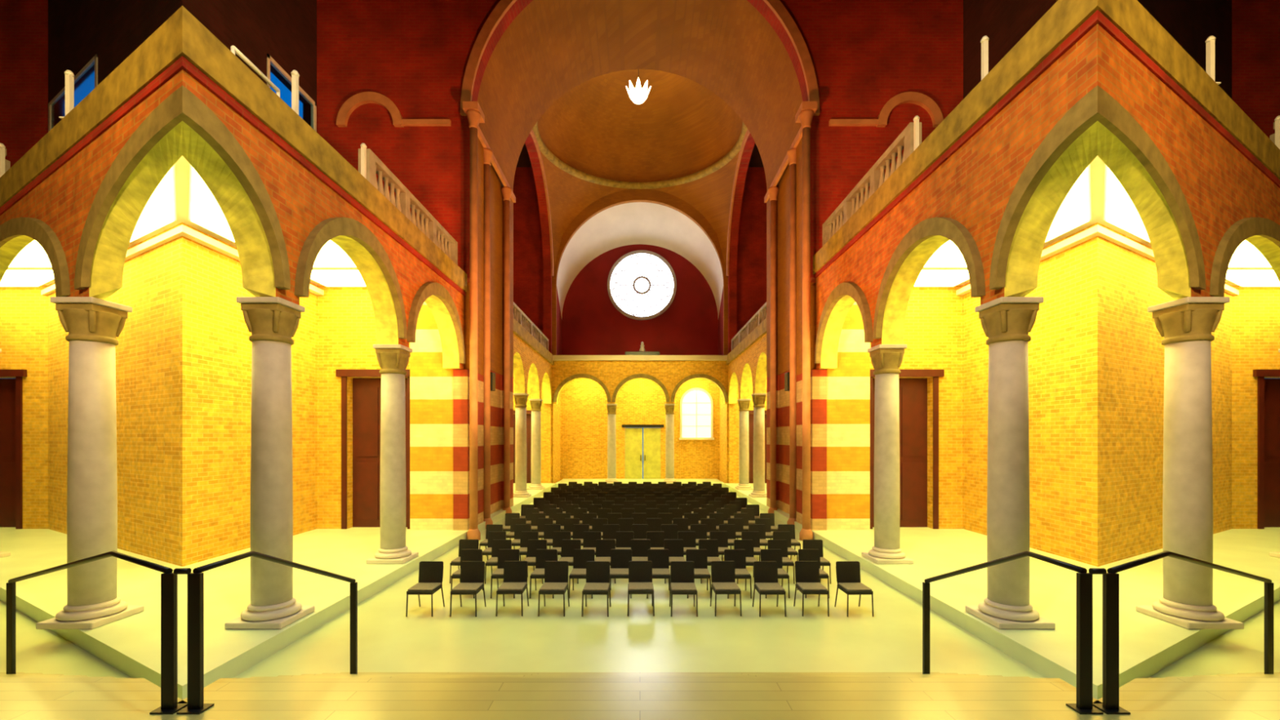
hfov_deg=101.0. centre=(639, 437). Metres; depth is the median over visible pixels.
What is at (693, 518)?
chair
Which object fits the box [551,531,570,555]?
chair
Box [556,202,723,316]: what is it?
ceiling
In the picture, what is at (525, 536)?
chair
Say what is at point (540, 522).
chair
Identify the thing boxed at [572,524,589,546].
chair
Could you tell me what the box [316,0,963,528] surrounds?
wall
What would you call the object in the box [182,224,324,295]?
cove
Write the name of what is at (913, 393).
door
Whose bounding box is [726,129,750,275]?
trim
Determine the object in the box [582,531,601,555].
chair
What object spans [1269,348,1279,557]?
column
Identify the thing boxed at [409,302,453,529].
wall
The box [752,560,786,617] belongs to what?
chair
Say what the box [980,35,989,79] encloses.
post
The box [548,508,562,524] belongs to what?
chair
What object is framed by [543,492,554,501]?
chair
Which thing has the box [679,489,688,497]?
chair
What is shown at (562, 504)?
chair
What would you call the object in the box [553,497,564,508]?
chair
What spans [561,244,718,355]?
wall
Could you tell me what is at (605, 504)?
chair
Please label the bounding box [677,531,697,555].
chair
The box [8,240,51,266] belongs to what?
ceiling light
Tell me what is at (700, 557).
chair
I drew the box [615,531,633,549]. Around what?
chair
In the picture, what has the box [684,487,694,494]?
chair
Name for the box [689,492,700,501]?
chair
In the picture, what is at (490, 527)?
chair
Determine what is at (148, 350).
wall
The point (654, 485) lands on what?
chair
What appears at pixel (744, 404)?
column
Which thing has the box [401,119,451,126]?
trim
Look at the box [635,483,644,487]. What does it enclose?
chair
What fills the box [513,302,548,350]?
gallery balustrade
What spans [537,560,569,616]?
chair
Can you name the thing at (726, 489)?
chair
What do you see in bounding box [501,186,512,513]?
shaft
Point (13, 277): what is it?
ceiling light
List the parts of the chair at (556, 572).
leg, seat frame, seat, backrest, leg, leg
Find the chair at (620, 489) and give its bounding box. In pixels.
[617,487,627,492]
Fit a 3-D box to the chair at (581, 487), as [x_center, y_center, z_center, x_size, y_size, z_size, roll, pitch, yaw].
[-2.648,2.678,24.725,0.469,0.835,0.570,0,0,1]
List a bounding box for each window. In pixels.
[48,53,97,131]
[266,53,316,132]
[607,249,676,319]
[679,387,714,439]
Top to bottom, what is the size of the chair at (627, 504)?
0.835 m
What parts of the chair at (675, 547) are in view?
backrest, seat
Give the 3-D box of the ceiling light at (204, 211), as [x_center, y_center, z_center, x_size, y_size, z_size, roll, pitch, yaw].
[-7.679,-4.699,10.385,1.801,0.098,6.288,0,0,-41]
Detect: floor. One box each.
[0,479,1279,699]
[0,490,1279,678]
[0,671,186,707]
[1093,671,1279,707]
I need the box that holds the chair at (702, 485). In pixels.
[697,483,706,489]
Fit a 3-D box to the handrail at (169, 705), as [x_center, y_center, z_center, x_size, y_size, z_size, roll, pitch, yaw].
[-5.462,1.898,5.110,4.188,1.771,0.209,0,0,28]
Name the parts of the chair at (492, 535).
seat frame, seat, backrest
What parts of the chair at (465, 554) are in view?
seat frame, seat, backrest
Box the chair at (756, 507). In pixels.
[746,504,759,519]
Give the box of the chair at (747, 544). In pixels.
[733,539,756,583]
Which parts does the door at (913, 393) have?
door, door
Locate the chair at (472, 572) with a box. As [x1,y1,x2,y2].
[449,560,486,617]
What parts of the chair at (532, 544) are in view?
seat, seat frame, backrest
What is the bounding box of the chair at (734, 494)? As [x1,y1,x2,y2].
[725,492,736,501]
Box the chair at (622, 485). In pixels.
[620,483,628,487]
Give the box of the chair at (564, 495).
[561,492,572,501]
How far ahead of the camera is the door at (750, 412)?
33.20 m
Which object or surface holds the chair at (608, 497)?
on the floor at (890, 640)
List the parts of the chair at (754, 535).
backrest, seat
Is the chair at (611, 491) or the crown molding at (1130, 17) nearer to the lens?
the crown molding at (1130, 17)
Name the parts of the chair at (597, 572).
leg, seat frame, seat, backrest, leg, leg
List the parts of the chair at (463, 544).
leg, seat frame, seat, backrest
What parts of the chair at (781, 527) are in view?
backrest, seat, seat frame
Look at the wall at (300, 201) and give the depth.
8.30 m
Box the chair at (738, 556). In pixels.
[724,549,751,598]
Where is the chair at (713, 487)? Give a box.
[707,485,717,492]
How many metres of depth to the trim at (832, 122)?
16.38 m
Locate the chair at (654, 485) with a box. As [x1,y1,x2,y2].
[651,483,659,487]
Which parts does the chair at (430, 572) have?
leg, seat frame, seat, backrest, leg, leg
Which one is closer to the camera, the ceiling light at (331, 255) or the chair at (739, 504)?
the ceiling light at (331, 255)
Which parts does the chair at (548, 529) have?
seat, backrest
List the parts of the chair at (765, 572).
leg, leg, backrest, seat, seat frame, leg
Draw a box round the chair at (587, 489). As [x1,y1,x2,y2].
[585,487,595,494]
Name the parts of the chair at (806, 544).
backrest, seat, seat frame, leg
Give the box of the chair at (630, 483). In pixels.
[628,481,636,485]
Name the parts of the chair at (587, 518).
backrest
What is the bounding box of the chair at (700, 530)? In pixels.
[690,524,706,546]
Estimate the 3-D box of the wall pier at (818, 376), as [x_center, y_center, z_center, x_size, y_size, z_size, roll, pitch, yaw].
[6.200,0.300,19.175,1.800,5.600,5.850,0,0,0]
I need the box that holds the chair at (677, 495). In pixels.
[671,492,681,497]
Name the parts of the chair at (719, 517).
backrest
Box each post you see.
[0,142,5,177]
[58,70,75,119]
[290,70,299,115]
[360,142,366,178]
[913,115,919,151]
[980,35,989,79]
[1204,35,1221,84]
[1274,115,1279,149]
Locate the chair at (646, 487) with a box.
[643,485,652,489]
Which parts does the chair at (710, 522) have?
backrest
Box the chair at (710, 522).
[700,518,715,538]
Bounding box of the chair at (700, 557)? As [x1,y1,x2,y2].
[685,549,711,598]
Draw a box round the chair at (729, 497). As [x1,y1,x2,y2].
[720,494,732,504]
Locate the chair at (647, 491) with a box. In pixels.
[644,489,653,494]
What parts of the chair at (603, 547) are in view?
seat, backrest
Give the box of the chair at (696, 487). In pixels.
[691,485,700,492]
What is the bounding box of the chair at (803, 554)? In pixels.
[796,549,829,598]
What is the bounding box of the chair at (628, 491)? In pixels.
[626,489,635,494]
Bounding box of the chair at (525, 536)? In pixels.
[518,531,538,570]
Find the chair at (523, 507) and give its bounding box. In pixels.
[520,504,533,518]
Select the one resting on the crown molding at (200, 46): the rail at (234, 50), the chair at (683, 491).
the rail at (234, 50)
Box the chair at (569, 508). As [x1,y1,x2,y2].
[565,504,578,518]
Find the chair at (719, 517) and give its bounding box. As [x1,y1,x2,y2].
[708,512,724,539]
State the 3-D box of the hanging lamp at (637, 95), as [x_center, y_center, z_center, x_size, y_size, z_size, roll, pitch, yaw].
[-0.080,-18.940,27.500,1.227,2.920,1.227,0,0,-22]
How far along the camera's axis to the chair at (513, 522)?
14.74 m
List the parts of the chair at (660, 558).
backrest, seat frame, seat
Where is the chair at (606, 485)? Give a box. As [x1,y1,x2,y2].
[604,483,613,487]
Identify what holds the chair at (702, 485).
on the floor at (890, 640)
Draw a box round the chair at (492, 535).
[482,531,506,566]
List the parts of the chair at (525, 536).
seat, backrest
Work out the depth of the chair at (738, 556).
10.62 m
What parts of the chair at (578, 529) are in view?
backrest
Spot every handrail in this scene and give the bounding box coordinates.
[6,551,186,714]
[176,551,357,714]
[922,551,1103,714]
[1093,551,1273,714]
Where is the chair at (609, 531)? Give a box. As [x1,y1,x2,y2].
[602,524,619,539]
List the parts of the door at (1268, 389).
door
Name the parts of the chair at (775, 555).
backrest, seat, seat frame, leg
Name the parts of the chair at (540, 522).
backrest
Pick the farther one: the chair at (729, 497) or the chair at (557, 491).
the chair at (557, 491)
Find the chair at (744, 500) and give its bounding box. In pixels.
[735,497,746,508]
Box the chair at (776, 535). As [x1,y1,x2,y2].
[773,531,798,560]
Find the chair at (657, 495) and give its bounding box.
[653,492,663,497]
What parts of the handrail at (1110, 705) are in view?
post, foot plate, rail, post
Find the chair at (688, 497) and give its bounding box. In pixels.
[682,494,693,504]
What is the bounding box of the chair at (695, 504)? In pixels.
[686,501,698,513]
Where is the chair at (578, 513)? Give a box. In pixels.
[573,508,586,524]
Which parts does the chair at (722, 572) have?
leg, leg, backrest, seat frame, seat, leg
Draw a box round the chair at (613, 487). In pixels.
[611,485,620,489]
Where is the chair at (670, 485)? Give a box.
[666,483,675,487]
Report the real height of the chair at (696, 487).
0.835 m
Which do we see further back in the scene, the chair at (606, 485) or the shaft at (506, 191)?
the chair at (606, 485)
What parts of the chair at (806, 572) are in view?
leg, leg, backrest, seat, seat frame, leg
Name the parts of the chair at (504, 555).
leg, seat frame, seat, backrest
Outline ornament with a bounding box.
[625,342,659,355]
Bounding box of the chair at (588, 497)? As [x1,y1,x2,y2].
[586,494,597,504]
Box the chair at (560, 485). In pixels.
[558,483,566,489]
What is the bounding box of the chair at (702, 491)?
[696,489,706,497]
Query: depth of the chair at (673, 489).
23.90 m
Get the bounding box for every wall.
[0,0,48,528]
[0,69,182,299]
[48,0,182,566]
[182,0,316,566]
[182,69,463,368]
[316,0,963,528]
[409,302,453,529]
[463,137,513,377]
[512,167,767,483]
[513,133,551,404]
[551,389,728,483]
[556,288,723,355]
[560,377,719,479]
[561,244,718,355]
[728,133,766,404]
[766,137,816,377]
[816,22,1097,368]
[826,302,870,529]
[963,0,1097,566]
[1097,0,1231,566]
[1097,23,1279,299]
[1231,0,1279,528]
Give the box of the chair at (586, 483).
[583,481,592,487]
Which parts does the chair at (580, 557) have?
seat frame, seat, backrest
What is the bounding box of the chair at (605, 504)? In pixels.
[601,501,613,508]
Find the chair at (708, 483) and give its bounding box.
[702,481,711,487]
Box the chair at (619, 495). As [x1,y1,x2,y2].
[616,492,626,497]
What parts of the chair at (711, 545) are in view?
backrest, seat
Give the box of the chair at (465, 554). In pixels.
[450,549,483,598]
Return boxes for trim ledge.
[552,355,727,360]
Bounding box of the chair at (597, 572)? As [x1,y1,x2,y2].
[582,560,610,617]
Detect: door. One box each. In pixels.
[0,368,26,528]
[335,368,409,528]
[513,410,531,483]
[622,424,663,479]
[748,410,766,483]
[870,368,944,528]
[1253,368,1279,528]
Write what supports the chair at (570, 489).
on the floor at (890, 640)
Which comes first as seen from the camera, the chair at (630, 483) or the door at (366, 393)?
the door at (366, 393)
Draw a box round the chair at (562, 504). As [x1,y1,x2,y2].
[559,501,571,513]
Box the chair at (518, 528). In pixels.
[511,524,531,557]
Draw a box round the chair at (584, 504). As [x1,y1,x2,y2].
[580,501,592,513]
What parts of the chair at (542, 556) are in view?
leg, seat frame, seat, backrest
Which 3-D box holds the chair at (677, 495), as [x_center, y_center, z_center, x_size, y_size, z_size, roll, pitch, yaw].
[1.529,2.678,21.667,0.469,0.835,0.570,0,0,-1]
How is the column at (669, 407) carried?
on the floor at (228, 653)
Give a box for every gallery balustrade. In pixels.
[4,148,10,173]
[358,148,457,265]
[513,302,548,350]
[731,302,766,350]
[822,122,921,246]
[1269,122,1275,144]
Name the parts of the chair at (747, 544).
backrest, seat frame, seat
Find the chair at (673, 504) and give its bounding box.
[666,501,678,508]
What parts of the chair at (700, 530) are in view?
backrest, seat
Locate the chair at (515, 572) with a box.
[495,560,528,616]
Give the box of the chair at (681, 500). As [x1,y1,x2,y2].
[674,497,685,504]
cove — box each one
[40,225,182,295]
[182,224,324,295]
[955,224,1097,295]
[1097,225,1239,295]
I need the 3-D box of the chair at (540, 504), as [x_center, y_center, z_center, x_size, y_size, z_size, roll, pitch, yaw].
[-3.435,2.678,18.605,0.469,0.835,0.570,0,0,-1]
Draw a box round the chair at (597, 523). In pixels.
[591,518,607,537]
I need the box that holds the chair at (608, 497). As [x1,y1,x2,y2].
[604,494,616,504]
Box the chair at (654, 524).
[646,518,662,531]
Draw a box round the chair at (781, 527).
[777,524,800,556]
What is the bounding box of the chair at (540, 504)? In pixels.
[537,501,549,513]
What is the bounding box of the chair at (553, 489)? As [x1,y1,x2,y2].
[551,487,560,494]
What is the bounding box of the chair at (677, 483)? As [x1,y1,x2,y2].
[673,481,681,487]
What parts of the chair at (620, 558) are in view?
seat frame, seat, backrest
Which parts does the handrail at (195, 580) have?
foot plate, post, rail, post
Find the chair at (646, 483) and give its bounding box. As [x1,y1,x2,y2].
[643,481,651,485]
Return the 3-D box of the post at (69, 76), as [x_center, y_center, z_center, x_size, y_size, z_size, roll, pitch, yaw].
[-9.183,-5.500,8.500,0.160,0.800,0.160,0,0,0]
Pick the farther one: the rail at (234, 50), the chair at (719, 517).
the chair at (719, 517)
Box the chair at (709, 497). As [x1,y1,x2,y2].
[702,494,712,504]
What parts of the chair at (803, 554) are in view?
backrest, seat, seat frame, leg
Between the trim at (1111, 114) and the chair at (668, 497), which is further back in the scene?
the chair at (668, 497)
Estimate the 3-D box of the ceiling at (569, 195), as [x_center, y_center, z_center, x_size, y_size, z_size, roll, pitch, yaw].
[0.000,-12.800,27.500,11.000,5.500,11.000,0,0,0]
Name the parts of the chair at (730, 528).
backrest, seat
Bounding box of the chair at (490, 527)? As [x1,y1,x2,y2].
[479,524,502,556]
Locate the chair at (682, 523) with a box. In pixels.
[672,518,688,532]
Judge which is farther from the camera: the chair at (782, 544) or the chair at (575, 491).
the chair at (575, 491)
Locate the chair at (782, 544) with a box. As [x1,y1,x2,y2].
[767,539,795,583]
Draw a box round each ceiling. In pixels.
[8,155,356,285]
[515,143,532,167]
[537,69,742,182]
[540,151,739,269]
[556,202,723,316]
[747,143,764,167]
[923,155,1271,285]
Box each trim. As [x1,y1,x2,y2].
[0,56,182,215]
[0,217,70,297]
[74,85,182,289]
[182,55,465,295]
[182,84,290,289]
[249,671,1030,678]
[294,217,407,338]
[336,91,404,127]
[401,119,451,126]
[406,282,465,363]
[460,0,819,115]
[462,101,515,202]
[529,129,553,275]
[532,120,747,189]
[553,373,610,402]
[612,373,669,402]
[671,373,728,402]
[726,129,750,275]
[764,101,817,202]
[814,9,1097,278]
[814,282,873,363]
[828,119,878,126]
[872,217,985,338]
[875,91,943,127]
[989,84,1097,289]
[1097,9,1279,187]
[1097,85,1205,289]
[1209,217,1279,297]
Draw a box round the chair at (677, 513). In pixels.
[668,508,682,518]
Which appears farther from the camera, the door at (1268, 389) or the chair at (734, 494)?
the chair at (734, 494)
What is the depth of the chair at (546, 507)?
17.79 m
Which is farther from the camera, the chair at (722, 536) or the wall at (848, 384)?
the wall at (848, 384)
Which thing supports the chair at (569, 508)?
on the floor at (890, 640)
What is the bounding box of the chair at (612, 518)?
[607,513,622,524]
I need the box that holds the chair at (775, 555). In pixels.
[760,549,790,598]
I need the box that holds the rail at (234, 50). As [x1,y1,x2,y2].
[231,44,279,97]
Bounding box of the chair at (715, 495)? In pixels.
[708,492,719,501]
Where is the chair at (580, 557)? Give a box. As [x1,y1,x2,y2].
[568,549,595,598]
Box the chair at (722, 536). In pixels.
[709,531,728,555]
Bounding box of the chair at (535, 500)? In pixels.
[533,497,545,508]
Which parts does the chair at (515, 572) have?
leg, seat frame, seat, backrest, leg, leg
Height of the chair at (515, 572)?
0.835 m
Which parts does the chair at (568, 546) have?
seat, backrest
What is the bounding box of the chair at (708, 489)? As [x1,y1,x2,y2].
[702,487,711,494]
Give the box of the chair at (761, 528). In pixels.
[748,524,767,549]
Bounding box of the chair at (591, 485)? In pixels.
[589,483,597,487]
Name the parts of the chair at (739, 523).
backrest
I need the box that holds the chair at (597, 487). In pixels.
[595,485,604,492]
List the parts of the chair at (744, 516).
backrest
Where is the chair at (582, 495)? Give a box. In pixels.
[579,492,590,501]
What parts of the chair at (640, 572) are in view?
leg, backrest, seat frame, seat, leg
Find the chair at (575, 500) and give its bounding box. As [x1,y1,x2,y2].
[573,497,584,508]
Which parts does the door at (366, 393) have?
door, door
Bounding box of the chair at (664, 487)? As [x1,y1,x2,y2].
[659,485,668,489]
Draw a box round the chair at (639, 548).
[631,539,650,560]
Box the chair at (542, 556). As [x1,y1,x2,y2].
[529,549,557,598]
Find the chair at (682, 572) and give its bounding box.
[669,560,697,617]
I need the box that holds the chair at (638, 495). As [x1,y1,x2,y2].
[635,492,645,497]
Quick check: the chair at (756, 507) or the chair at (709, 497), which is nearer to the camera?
the chair at (756, 507)
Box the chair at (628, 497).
[624,494,635,501]
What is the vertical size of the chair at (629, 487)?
0.835 m
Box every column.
[0,348,10,557]
[35,297,144,629]
[224,297,315,629]
[366,344,418,564]
[513,393,531,497]
[526,399,545,489]
[604,403,618,483]
[662,403,675,483]
[734,399,753,489]
[748,393,766,497]
[861,344,913,564]
[964,297,1055,629]
[1135,297,1244,629]
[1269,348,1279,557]
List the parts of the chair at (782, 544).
backrest, seat, seat frame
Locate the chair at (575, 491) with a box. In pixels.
[573,489,583,497]
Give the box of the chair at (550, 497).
[547,494,559,504]
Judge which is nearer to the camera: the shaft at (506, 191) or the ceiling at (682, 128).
the shaft at (506, 191)
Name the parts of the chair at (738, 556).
backrest, seat, seat frame, leg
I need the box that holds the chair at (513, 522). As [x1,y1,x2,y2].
[506,518,526,539]
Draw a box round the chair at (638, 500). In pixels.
[633,497,644,504]
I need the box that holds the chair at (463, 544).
[449,539,479,583]
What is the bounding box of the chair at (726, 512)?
[716,508,730,524]
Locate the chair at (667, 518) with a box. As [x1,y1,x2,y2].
[657,513,672,524]
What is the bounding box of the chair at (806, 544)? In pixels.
[802,539,831,583]
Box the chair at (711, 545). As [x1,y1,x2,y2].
[698,539,720,583]
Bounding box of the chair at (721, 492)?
[714,489,724,497]
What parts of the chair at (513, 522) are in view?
seat frame, seat, backrest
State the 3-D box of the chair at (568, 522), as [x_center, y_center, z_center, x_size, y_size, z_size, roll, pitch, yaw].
[-1.913,2.678,14.523,0.469,0.835,0.570,0,0,1]
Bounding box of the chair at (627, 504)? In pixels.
[623,501,635,508]
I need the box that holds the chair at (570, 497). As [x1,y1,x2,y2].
[567,494,577,504]
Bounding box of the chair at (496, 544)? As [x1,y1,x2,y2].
[484,539,511,583]
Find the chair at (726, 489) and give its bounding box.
[719,487,728,494]
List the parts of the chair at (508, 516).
seat, backrest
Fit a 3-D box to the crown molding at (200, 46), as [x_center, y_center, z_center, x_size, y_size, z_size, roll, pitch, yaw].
[-5.750,-4.826,11.360,0.700,0.548,10.259,0,0,0]
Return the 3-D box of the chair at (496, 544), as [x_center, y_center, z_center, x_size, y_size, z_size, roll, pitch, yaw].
[-3.054,2.678,11.437,0.469,0.835,0.570,0,0,-1]
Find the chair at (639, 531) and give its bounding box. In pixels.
[631,524,648,539]
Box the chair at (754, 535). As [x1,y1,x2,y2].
[741,531,761,560]
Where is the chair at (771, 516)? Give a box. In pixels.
[760,513,777,531]
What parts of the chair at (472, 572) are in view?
leg, seat frame, seat, backrest, leg, leg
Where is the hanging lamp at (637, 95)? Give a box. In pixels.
[626,78,651,103]
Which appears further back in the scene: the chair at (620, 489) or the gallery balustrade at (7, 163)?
the chair at (620, 489)
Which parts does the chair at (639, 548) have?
seat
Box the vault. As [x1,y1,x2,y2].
[477,0,802,189]
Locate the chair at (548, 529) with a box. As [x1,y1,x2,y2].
[543,524,560,546]
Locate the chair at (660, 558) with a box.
[646,549,670,598]
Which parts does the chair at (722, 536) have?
backrest, seat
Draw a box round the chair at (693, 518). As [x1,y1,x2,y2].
[684,513,698,531]
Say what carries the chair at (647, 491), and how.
on the floor at (890, 640)
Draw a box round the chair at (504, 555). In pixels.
[490,549,519,598]
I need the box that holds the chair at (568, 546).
[558,539,581,583]
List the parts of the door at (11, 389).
door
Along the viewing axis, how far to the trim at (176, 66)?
7.64 m
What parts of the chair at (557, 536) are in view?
seat, backrest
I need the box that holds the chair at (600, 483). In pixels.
[598,481,606,487]
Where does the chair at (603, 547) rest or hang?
on the floor at (890, 640)
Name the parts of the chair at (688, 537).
backrest, seat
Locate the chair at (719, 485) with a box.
[712,483,721,489]
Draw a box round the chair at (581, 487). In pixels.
[579,485,588,492]
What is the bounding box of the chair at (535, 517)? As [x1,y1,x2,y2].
[530,513,546,539]
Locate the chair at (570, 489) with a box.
[568,487,577,494]
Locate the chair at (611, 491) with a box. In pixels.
[608,489,618,494]
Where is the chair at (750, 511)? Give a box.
[740,508,755,524]
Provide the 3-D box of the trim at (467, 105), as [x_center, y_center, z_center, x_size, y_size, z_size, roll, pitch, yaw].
[-5.085,-9.940,18.940,0.470,0.220,6.320,0,0,0]
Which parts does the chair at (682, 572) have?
leg, leg, backrest, seat frame, seat, leg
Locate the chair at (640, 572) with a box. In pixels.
[627,560,654,616]
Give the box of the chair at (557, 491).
[555,489,565,497]
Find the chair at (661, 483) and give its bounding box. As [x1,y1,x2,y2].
[657,481,666,485]
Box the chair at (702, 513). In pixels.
[693,508,706,524]
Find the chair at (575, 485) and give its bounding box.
[573,483,582,489]
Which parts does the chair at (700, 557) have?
backrest, seat, seat frame, leg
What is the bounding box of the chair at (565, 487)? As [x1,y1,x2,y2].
[563,485,572,492]
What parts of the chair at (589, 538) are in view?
seat, backrest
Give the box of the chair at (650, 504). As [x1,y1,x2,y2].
[644,501,657,508]
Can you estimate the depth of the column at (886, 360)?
12.07 m
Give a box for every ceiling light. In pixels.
[0,267,53,286]
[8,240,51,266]
[129,164,176,242]
[188,164,235,242]
[310,267,365,286]
[313,240,355,266]
[914,267,969,286]
[924,240,966,266]
[1044,164,1091,242]
[1103,164,1150,242]
[1226,267,1279,286]
[1228,240,1271,266]
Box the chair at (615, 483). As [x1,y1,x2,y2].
[613,481,622,485]
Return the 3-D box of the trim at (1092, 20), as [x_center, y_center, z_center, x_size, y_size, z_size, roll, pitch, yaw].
[5.474,-5.040,11.389,0.049,0.120,10.202,0,0,0]
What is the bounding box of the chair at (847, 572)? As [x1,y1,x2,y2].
[834,560,873,617]
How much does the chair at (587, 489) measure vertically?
0.835 m
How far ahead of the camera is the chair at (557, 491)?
22.89 m
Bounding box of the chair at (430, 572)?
[405,560,444,617]
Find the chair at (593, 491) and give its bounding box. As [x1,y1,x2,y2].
[591,489,600,497]
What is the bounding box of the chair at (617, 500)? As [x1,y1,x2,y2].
[614,497,626,504]
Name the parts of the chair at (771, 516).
backrest, seat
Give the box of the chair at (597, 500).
[594,497,605,504]
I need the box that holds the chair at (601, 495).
[598,492,608,497]
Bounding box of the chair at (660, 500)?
[654,497,666,504]
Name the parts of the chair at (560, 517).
backrest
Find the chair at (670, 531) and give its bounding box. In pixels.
[661,524,677,539]
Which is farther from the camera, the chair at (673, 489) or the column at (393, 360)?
the chair at (673, 489)
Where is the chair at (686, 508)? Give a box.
[678,504,691,518]
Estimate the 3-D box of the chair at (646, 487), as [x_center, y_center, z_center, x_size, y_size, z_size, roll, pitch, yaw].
[0.372,2.678,24.699,0.469,0.835,0.570,0,0,-1]
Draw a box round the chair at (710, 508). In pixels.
[701,504,714,518]
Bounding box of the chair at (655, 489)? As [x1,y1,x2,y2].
[652,487,662,492]
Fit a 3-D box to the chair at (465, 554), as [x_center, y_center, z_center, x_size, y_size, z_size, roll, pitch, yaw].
[-3.409,2.678,10.429,0.469,0.835,0.570,0,0,1]
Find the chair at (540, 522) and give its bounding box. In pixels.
[537,518,553,549]
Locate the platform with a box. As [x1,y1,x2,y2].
[0,678,1279,719]
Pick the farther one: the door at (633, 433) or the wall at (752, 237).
the door at (633, 433)
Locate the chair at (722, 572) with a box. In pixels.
[710,560,742,616]
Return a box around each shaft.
[466,109,480,540]
[483,147,493,527]
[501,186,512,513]
[767,186,778,513]
[786,147,796,524]
[799,109,813,540]
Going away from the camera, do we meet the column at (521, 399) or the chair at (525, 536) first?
the chair at (525, 536)
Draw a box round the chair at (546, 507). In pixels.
[543,504,556,518]
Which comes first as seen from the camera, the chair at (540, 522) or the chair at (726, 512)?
the chair at (540, 522)
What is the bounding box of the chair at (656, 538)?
[646,531,664,549]
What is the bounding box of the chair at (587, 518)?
[582,513,596,531]
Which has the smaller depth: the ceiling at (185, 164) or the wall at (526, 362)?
the ceiling at (185, 164)
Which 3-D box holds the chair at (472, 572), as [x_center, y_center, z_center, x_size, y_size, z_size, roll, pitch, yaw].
[-3.050,2.678,9.390,0.469,0.835,0.570,0,0,0]
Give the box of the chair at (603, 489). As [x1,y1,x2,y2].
[601,487,611,492]
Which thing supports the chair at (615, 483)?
on the floor at (890, 640)
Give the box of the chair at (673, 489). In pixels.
[668,487,678,494]
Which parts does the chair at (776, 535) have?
backrest, seat, seat frame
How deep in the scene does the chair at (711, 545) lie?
11.68 m
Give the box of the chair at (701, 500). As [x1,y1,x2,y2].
[694,497,706,508]
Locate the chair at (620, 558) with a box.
[608,549,631,598]
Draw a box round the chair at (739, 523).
[727,518,743,549]
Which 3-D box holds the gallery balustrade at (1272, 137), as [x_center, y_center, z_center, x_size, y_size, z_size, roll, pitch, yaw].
[17.910,-6.110,13.650,10.814,0.920,0.328,0,0,-30]
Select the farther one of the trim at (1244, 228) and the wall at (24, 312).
the wall at (24, 312)
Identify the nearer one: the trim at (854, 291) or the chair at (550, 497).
the trim at (854, 291)
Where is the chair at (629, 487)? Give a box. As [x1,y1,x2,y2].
[627,485,636,489]
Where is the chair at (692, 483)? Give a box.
[688,481,696,487]
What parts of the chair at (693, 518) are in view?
backrest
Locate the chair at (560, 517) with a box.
[555,513,571,539]
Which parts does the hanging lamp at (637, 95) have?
lamp shade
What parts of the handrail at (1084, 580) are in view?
post, rail, post, foot plate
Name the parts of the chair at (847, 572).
leg, leg, backrest, seat frame, seat, leg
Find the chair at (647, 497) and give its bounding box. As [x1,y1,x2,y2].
[644,494,654,501]
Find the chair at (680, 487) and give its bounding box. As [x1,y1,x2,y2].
[675,485,684,492]
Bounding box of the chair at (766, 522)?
[755,518,773,539]
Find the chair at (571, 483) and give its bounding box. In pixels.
[568,481,577,487]
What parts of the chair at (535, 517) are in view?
backrest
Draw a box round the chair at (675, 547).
[663,539,684,583]
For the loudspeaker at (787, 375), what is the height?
0.690 m
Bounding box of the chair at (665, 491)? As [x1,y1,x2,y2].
[661,489,671,494]
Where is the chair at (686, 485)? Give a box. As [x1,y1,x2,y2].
[681,483,690,487]
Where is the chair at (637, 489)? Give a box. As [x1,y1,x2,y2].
[635,487,644,492]
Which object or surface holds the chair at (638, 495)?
on the floor at (890, 640)
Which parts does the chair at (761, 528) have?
backrest, seat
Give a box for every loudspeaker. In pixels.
[490,372,495,391]
[784,372,789,391]
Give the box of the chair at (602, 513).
[597,508,611,518]
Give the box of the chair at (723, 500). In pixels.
[715,497,726,508]
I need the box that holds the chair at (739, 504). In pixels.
[729,501,742,513]
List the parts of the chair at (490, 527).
seat frame, seat, backrest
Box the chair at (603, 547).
[595,539,615,583]
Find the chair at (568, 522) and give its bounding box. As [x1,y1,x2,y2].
[564,518,579,537]
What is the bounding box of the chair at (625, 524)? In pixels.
[617,518,633,531]
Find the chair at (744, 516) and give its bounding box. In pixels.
[733,513,748,539]
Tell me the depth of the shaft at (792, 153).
18.03 m
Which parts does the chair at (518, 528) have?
seat frame, seat, backrest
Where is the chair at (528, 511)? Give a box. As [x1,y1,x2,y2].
[525,508,539,524]
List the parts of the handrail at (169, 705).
post, rail, foot plate, post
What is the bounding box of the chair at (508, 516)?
[502,513,519,531]
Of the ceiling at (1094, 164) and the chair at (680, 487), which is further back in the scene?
the chair at (680, 487)
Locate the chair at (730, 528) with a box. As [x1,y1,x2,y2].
[718,524,736,560]
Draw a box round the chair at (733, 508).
[724,504,737,518]
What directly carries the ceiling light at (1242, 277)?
attached to the ceiling at (1094, 164)
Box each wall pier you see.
[453,368,513,529]
[766,368,826,529]
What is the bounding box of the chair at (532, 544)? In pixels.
[524,539,546,583]
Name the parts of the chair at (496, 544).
leg, seat frame, seat, backrest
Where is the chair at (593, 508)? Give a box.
[588,504,601,518]
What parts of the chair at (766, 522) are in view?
backrest, seat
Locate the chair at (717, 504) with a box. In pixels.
[708,501,720,513]
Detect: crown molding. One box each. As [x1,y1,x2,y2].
[0,6,182,207]
[182,5,466,292]
[513,318,554,364]
[725,318,766,364]
[813,0,1097,274]
[1097,0,1279,179]
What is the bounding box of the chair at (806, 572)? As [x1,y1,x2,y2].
[793,560,829,616]
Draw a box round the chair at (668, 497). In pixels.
[663,494,674,501]

